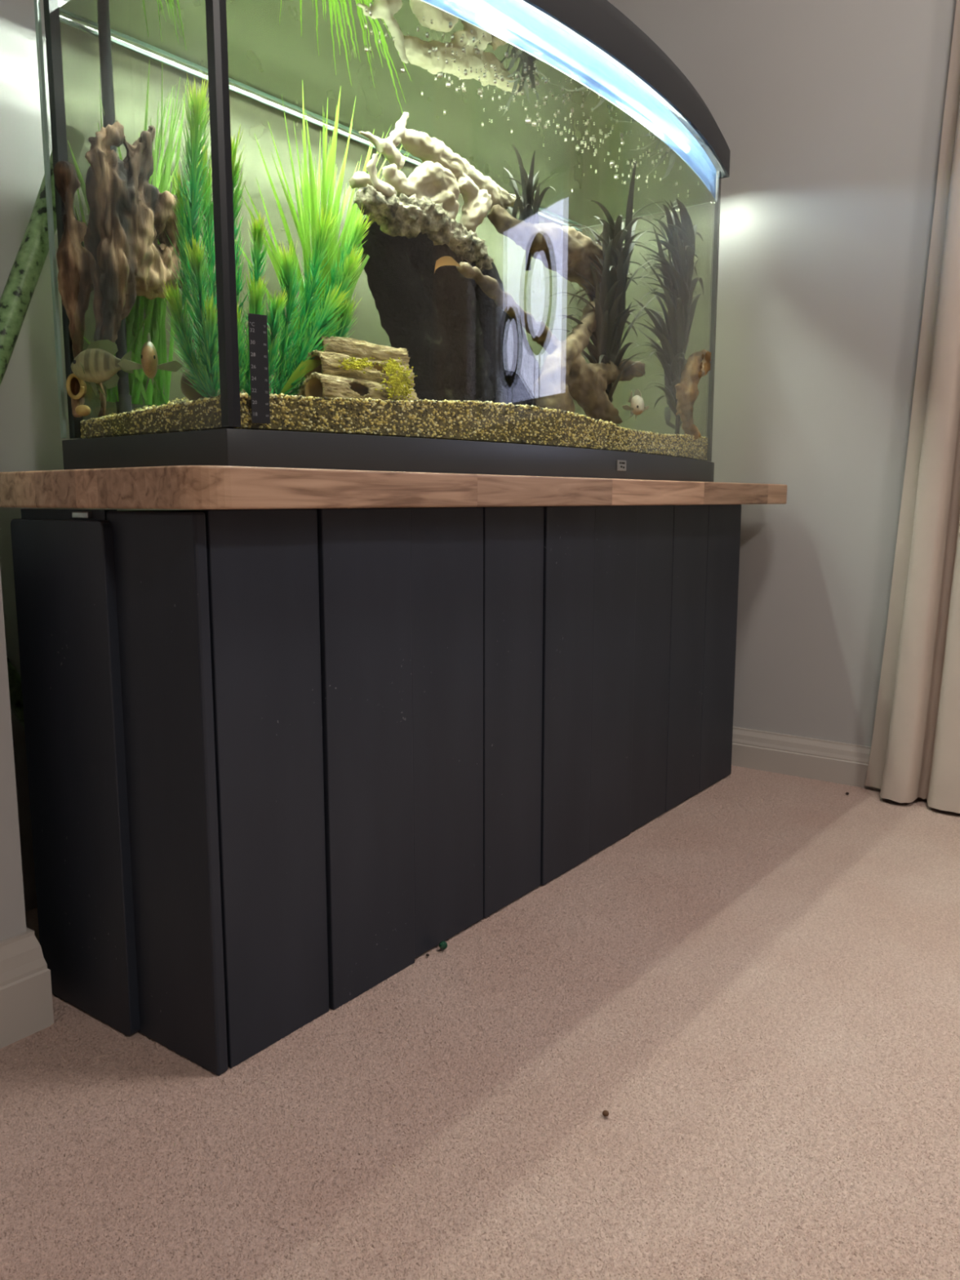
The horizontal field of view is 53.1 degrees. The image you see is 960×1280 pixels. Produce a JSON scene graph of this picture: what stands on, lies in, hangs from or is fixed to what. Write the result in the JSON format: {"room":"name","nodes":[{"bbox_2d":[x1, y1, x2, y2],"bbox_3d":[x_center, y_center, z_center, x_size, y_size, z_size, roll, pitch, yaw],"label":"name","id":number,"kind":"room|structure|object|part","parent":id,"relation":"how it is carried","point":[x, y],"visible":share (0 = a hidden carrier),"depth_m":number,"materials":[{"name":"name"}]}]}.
{"room":"living room","nodes":[
{"label":"living room","id":0,"kind":"room"},
{"bbox_2d":[0,568,26,941],"bbox_3d":[0.745,-0.388,-1.493,5.560,2.400,2.438,6,10,36],"label":"wall","id":1,"kind":"structure","parent":0,"point":[12,908],"depth_m":1.06,"materials":[{"name":"paint"}]},
{"bbox_2d":[0,927,53,1048],"bbox_3d":[-1.323,0.510,0.261,0.324,0.115,2.354,6,10,36],"label":"baseboard","id":2,"kind":"structure","parent":1,"relation":"attached to","point":[26,1004],"depth_m":1.08,"materials":[{"name":"white wood"}]},
{"bbox_2d":[0,0,544,911],"bbox_3d":[-1.033,-0.729,0.835,0.100,2.400,4.100,6,10,36],"label":"wall","id":3,"kind":"structure","parent":0,"point":[31,440],"depth_m":1.39,"materials":[{"name":"paint"}]},
{"bbox_2d":[0,765,959,1279],"bbox_3d":[1.240,0.728,-0.655,5.760,0.050,4.100,6,10,36],"label":"floor","id":4,"kind":"structure","parent":0,"point":[756,984],"depth_m":0.97,"materials":[{"name":"beige carpet"}]},
{"bbox_2d":[0,124,84,727],"bbox_3d":[-0.601,-0.144,1.310,0.033,1.086,0.276,6,10,36],"label":"hose","id":5,"kind":"object","parent":4,"relation":"on","point":[31,256],"visible":0.38,"depth_m":1.26,"materials":[{"name":"green plastic"}]},
{"bbox_2d":[10,504,741,1075],"bbox_3d":[0.007,0.073,1.606,0.326,0.590,1.402,6,10,36],"label":"base cabinet","id":6,"kind":"object","parent":4,"relation":"on","point":[277,760],"visible":0.94,"depth_m":1.12,"materials":[{"name":"grey paint"}]},
{"bbox_3d":[-0.459,0.146,1.108,0.169,0.589,0.014,6,10,36],"label":"panel","id":7,"kind":"part","parent":6,"relation":"part of","materials":[{"name":"grey paint"}]},
{"bbox_3d":[-0.461,0.153,1.098,0.186,0.577,0.018,6,10,36],"label":"door","id":8,"kind":"part","parent":6,"relation":"part of","materials":[{"name":"grey paint"}]},
{"bbox_3d":[-0.330,0.161,1.014,0.149,0.588,0.014,6,10,36],"label":"panel","id":9,"kind":"part","parent":6,"relation":"part of","materials":[{"name":"grey paint"}]},
{"bbox_2d":[0,465,786,509],"bbox_3d":[-0.015,-0.246,1.604,0.585,0.040,1.481,6,10,36],"label":"countertop","id":10,"kind":"structure","parent":6,"relation":"on","point":[178,486],"depth_m":1.03,"materials":[{"name":"brown wood"}]},
{"bbox_2d":[33,0,730,481],"bbox_3d":[0.000,-0.634,1.590,0.474,0.733,1.288,6,10,36],"label":"aquarium","id":11,"kind":"object","parent":10,"relation":"on","point":[593,42],"depth_m":1.25,"materials":[{"name":"black plastic"}]},
{"bbox_2d":[71,339,133,395],"bbox_3d":[-0.476,-0.342,1.209,0.070,0.069,0.056,-4,9,-24],"label":"fish","id":12,"kind":"object","parent":11,"relation":"in","point":[97,363],"visible":1,"depth_m":1.20},
{"bbox_3d":[-0.412,-0.540,1.132,0.325,0.582,0.008,6,11,38],"label":"pane","id":13,"kind":"part","parent":11,"relation":"part of","materials":[{"name":"clear glass"}]},
{"bbox_3d":[-0.248,-0.304,1.079,0.022,0.119,0.001,-6,10,-37],"label":"thermometer strip","id":14,"kind":"part","parent":11,"relation":"part of","materials":[{"name":"black plastic"}]},
{"bbox_2d":[55,0,715,228],"bbox_3d":[0.001,-0.838,1.560,0.427,0.001,1.243,6,10,36],"label":"water","id":15,"kind":"object","parent":11,"relation":"in","point":[273,46],"visible":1,"depth_m":1.42,"materials":[{"name":"liquid"}]},
{"bbox_2d":[117,333,182,392],"bbox_3d":[-0.412,-0.347,1.201,0.052,0.073,0.059,6,10,36],"label":"fish","id":16,"kind":"object","parent":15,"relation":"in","point":[148,356],"visible":1,"depth_m":1.19},
{"bbox_2d":[364,4,698,212],"bbox_3d":[0.117,-0.840,1.588,0.267,0.009,0.960,6,10,36],"label":"bubbles","id":17,"kind":"object","parent":15,"relation":"on","point":[439,76],"visible":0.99,"depth_m":1.45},
{"bbox_2d":[622,389,649,419],"bbox_3d":[0.275,-0.415,1.691,0.040,0.051,0.040,4,9,25],"label":"fish","id":18,"kind":"object","parent":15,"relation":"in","point":[637,406],"visible":1,"depth_m":1.68},
{"bbox_3d":[0.000,-0.295,1.640,0.456,0.047,1.269,6,10,36],"label":"frame","id":19,"kind":"part","parent":11,"relation":"part of","materials":[{"name":"black plastic"}]},
{"bbox_2d":[80,391,708,460],"bbox_3d":[0.002,-0.360,1.627,0.426,0.082,1.242,6,10,36],"label":"gravel bed","id":20,"kind":"object","parent":11,"relation":"in","point":[475,420],"visible":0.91,"depth_m":1.25,"materials":[{"name":"brown gravel"}]},
{"bbox_2d":[53,160,96,417],"bbox_3d":[-0.515,-0.450,1.250,0.064,0.316,0.051,-4,9,-27],"label":"driftwood","id":21,"kind":"object","parent":20,"relation":"on","point":[76,264],"visible":0.81,"depth_m":1.22,"materials":[{"name":"brown wood"}]},
{"bbox_2d":[66,373,86,399],"bbox_3d":[-0.519,-0.327,1.242,0.024,0.034,0.029,0,8,0],"label":"clay pot","id":22,"kind":"object","parent":20,"relation":"on","point":[71,380],"visible":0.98,"depth_m":1.23,"materials":[{"name":"beige ceramic"}]},
{"bbox_2d":[75,404,90,416],"bbox_3d":[-0.505,-0.292,1.221,0.019,0.014,0.018,6,10,36],"label":"stone","id":23,"kind":"object","parent":20,"relation":"on","point":[82,410],"visible":1,"depth_m":1.22,"materials":[{"name":"beige stone"}]},
{"bbox_2d":[97,22,132,414],"bbox_3d":[-0.483,-0.568,1.266,0.020,0.558,0.020,6,10,36],"label":"tube","id":24,"kind":"object","parent":20,"relation":"on","point":[124,405],"visible":0.41,"depth_m":1.24,"materials":[{"name":"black plastic"}]},
{"bbox_2d":[67,66,187,405],"bbox_3d":[-0.462,-0.557,1.306,0.024,0.465,0.190,6,10,36],"label":"grass plant","id":25,"kind":"object","parent":20,"relation":"on","point":[154,308],"visible":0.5,"depth_m":1.32,"materials":[{"name":"plastic"}]},
{"bbox_2d":[84,120,186,417],"bbox_3d":[-0.451,-0.482,1.276,0.069,0.391,0.147,6,10,36],"label":"driftwood","id":26,"kind":"object","parent":20,"relation":"on","point":[128,215],"visible":0.9,"depth_m":1.23,"materials":[{"name":"brown wood"}]},
{"bbox_2d":[160,75,220,398],"bbox_3d":[-0.347,-0.485,1.170,0.078,0.383,0.146,-1,8,-9],"label":"plant","id":27,"kind":"object","parent":20,"relation":"on","point":[205,371],"visible":0.95,"depth_m":1.15,"materials":[{"name":"plastic"}]},
{"bbox_2d":[180,369,205,400],"bbox_3d":[-0.374,-0.333,1.254,0.033,0.042,0.037,6,10,36],"label":"stone","id":28,"kind":"object","parent":20,"relation":"on","point":[188,391],"visible":0.43,"depth_m":1.24,"materials":[{"name":"stone"}]},
{"bbox_2d":[215,124,373,395],"bbox_3d":[-0.224,-0.460,1.219,0.099,0.329,0.306,6,10,36],"label":"plant","id":29,"kind":"object","parent":20,"relation":"on","point":[290,370],"visible":0.69,"depth_m":1.20,"materials":[{"name":"plastic"}]},
{"bbox_2d":[235,80,408,382],"bbox_3d":[-0.210,-0.584,1.419,0.116,0.441,0.416,6,10,36],"label":"grass plant","id":30,"kind":"object","parent":20,"relation":"on","point":[311,196],"visible":0.31,"depth_m":1.36,"materials":[{"name":"plastic"}]},
{"bbox_2d":[297,333,418,400],"bbox_3d":[-0.149,-0.348,1.275,0.155,0.104,0.257,6,10,36],"label":"ornament","id":31,"kind":"object","parent":20,"relation":"on","point":[352,368],"visible":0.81,"depth_m":1.23,"materials":[{"name":"plastic"}]},
{"bbox_2d":[348,111,541,405],"bbox_3d":[-0.042,-0.570,1.579,0.139,0.466,0.516,6,10,36],"label":"ornament","id":32,"kind":"object","parent":20,"relation":"on","point":[460,345],"visible":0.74,"depth_m":1.49,"materials":[{"name":"brown stone"}]},
{"bbox_2d":[434,204,645,424],"bbox_3d":[0.085,-0.532,1.590,0.148,0.375,0.563,7,11,41],"label":"driftwood","id":33,"kind":"object","parent":20,"relation":"on","point":[566,376],"visible":0.86,"depth_m":1.62,"materials":[{"name":"wood"}]},
{"bbox_2d":[484,144,555,270],"bbox_3d":[0.062,-0.714,1.604,0.134,0.179,0.109,0,8,3],"label":"leaf plant","id":34,"kind":"object","parent":33,"relation":"on","point":[526,214],"visible":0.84,"depth_m":1.60,"materials":[{"name":"green plant"}]},
{"bbox_3d":[0.079,-0.682,1.619,0.012,0.111,0.021,6,10,36],"label":"stem","id":35,"kind":"part","parent":34,"relation":"part of","materials":[{"name":"green plant"}]},
{"bbox_2d":[528,162,666,402],"bbox_3d":[0.213,-0.592,1.709,0.254,0.460,0.204,-3,9,-18],"label":"leaf plant","id":36,"kind":"object","parent":20,"relation":"on","point":[611,315],"visible":0.87,"depth_m":1.68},
{"bbox_3d":[0.231,-0.527,1.705,0.011,0.333,0.051,7,11,40],"label":"stem","id":37,"kind":"part","parent":36,"relation":"part of","materials":[{"name":"plastic"}]},
{"bbox_2d":[622,196,703,434],"bbox_3d":[0.356,-0.630,1.902,0.158,0.476,0.231,6,10,36],"label":"leaf plant","id":38,"kind":"object","parent":20,"relation":"on","point":[678,287],"visible":0.94,"depth_m":1.86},
{"bbox_3d":[0.392,-0.581,1.881,0.012,0.386,0.009,2,9,14],"label":"stem","id":39,"kind":"part","parent":38,"relation":"part of","materials":[{"name":"plastic"}]},
{"bbox_2d":[675,349,711,440],"bbox_3d":[0.425,-0.487,1.906,0.042,0.186,0.128,6,10,36],"label":"driftwood","id":40,"kind":"object","parent":20,"relation":"on","point":[698,364],"visible":0.97,"depth_m":1.88,"materials":[{"name":"brown wood"}]},
{"bbox_3d":[0.131,-0.593,1.492,0.113,0.582,1.250,6,10,36],"label":"pane","id":41,"kind":"part","parent":11,"relation":"part of","materials":[{"name":"clear glass"}]},
{"bbox_2d":[516,0,730,181],"bbox_3d":[0.000,-0.942,1.546,0.474,0.112,1.288,6,10,36],"label":"hood","id":42,"kind":"object","parent":11,"relation":"attached to","point":[596,31],"depth_m":1.50,"materials":[{"name":"black plastic"}]},
{"bbox_2d":[439,941,447,950],"bbox_3d":[-0.049,0.409,1.287,0.012,0.012,0.012,6,10,36],"label":"bead","id":43,"kind":"object","parent":4,"relation":"on","point":[442,944],"visible":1,"depth_m":1.28,"materials":[{"name":"green glass"}]},
{"bbox_2d":[602,1110,608,1116],"bbox_3d":[0.123,0.464,0.941,0.006,0.005,0.006,6,10,36],"label":"crumb","id":44,"kind":"object","parent":4,"relation":"on","point":[605,1113],"visible":1,"depth_m":0.94,"materials":[{"name":"brown food"}]},
{"bbox_2d":[542,0,956,746],"bbox_3d":[2.425,-0.716,0.749,5.560,2.400,0.120,6,10,36],"label":"wall","id":45,"kind":"structure","parent":0,"point":[828,114],"depth_m":2.00,"materials":[{"name":"paint"}]},
{"bbox_2d":[731,726,880,791],"bbox_3d":[2.385,0.436,0.863,5.559,0.087,0.015,6,10,36],"label":"baseboard","id":46,"kind":"structure","parent":45,"relation":"attached to","point":[838,762],"depth_m":2.09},
{"bbox_2d":[865,0,959,813],"bbox_3d":[0.916,-0.785,1.714,0.334,2.242,0.086,6,10,36],"label":"curtain","id":47,"kind":"object","parent":45,"relation":"hanging from","point":[915,751],"visible":1,"depth_m":1.83,"materials":[{"name":"beige fabric"}]}
]}

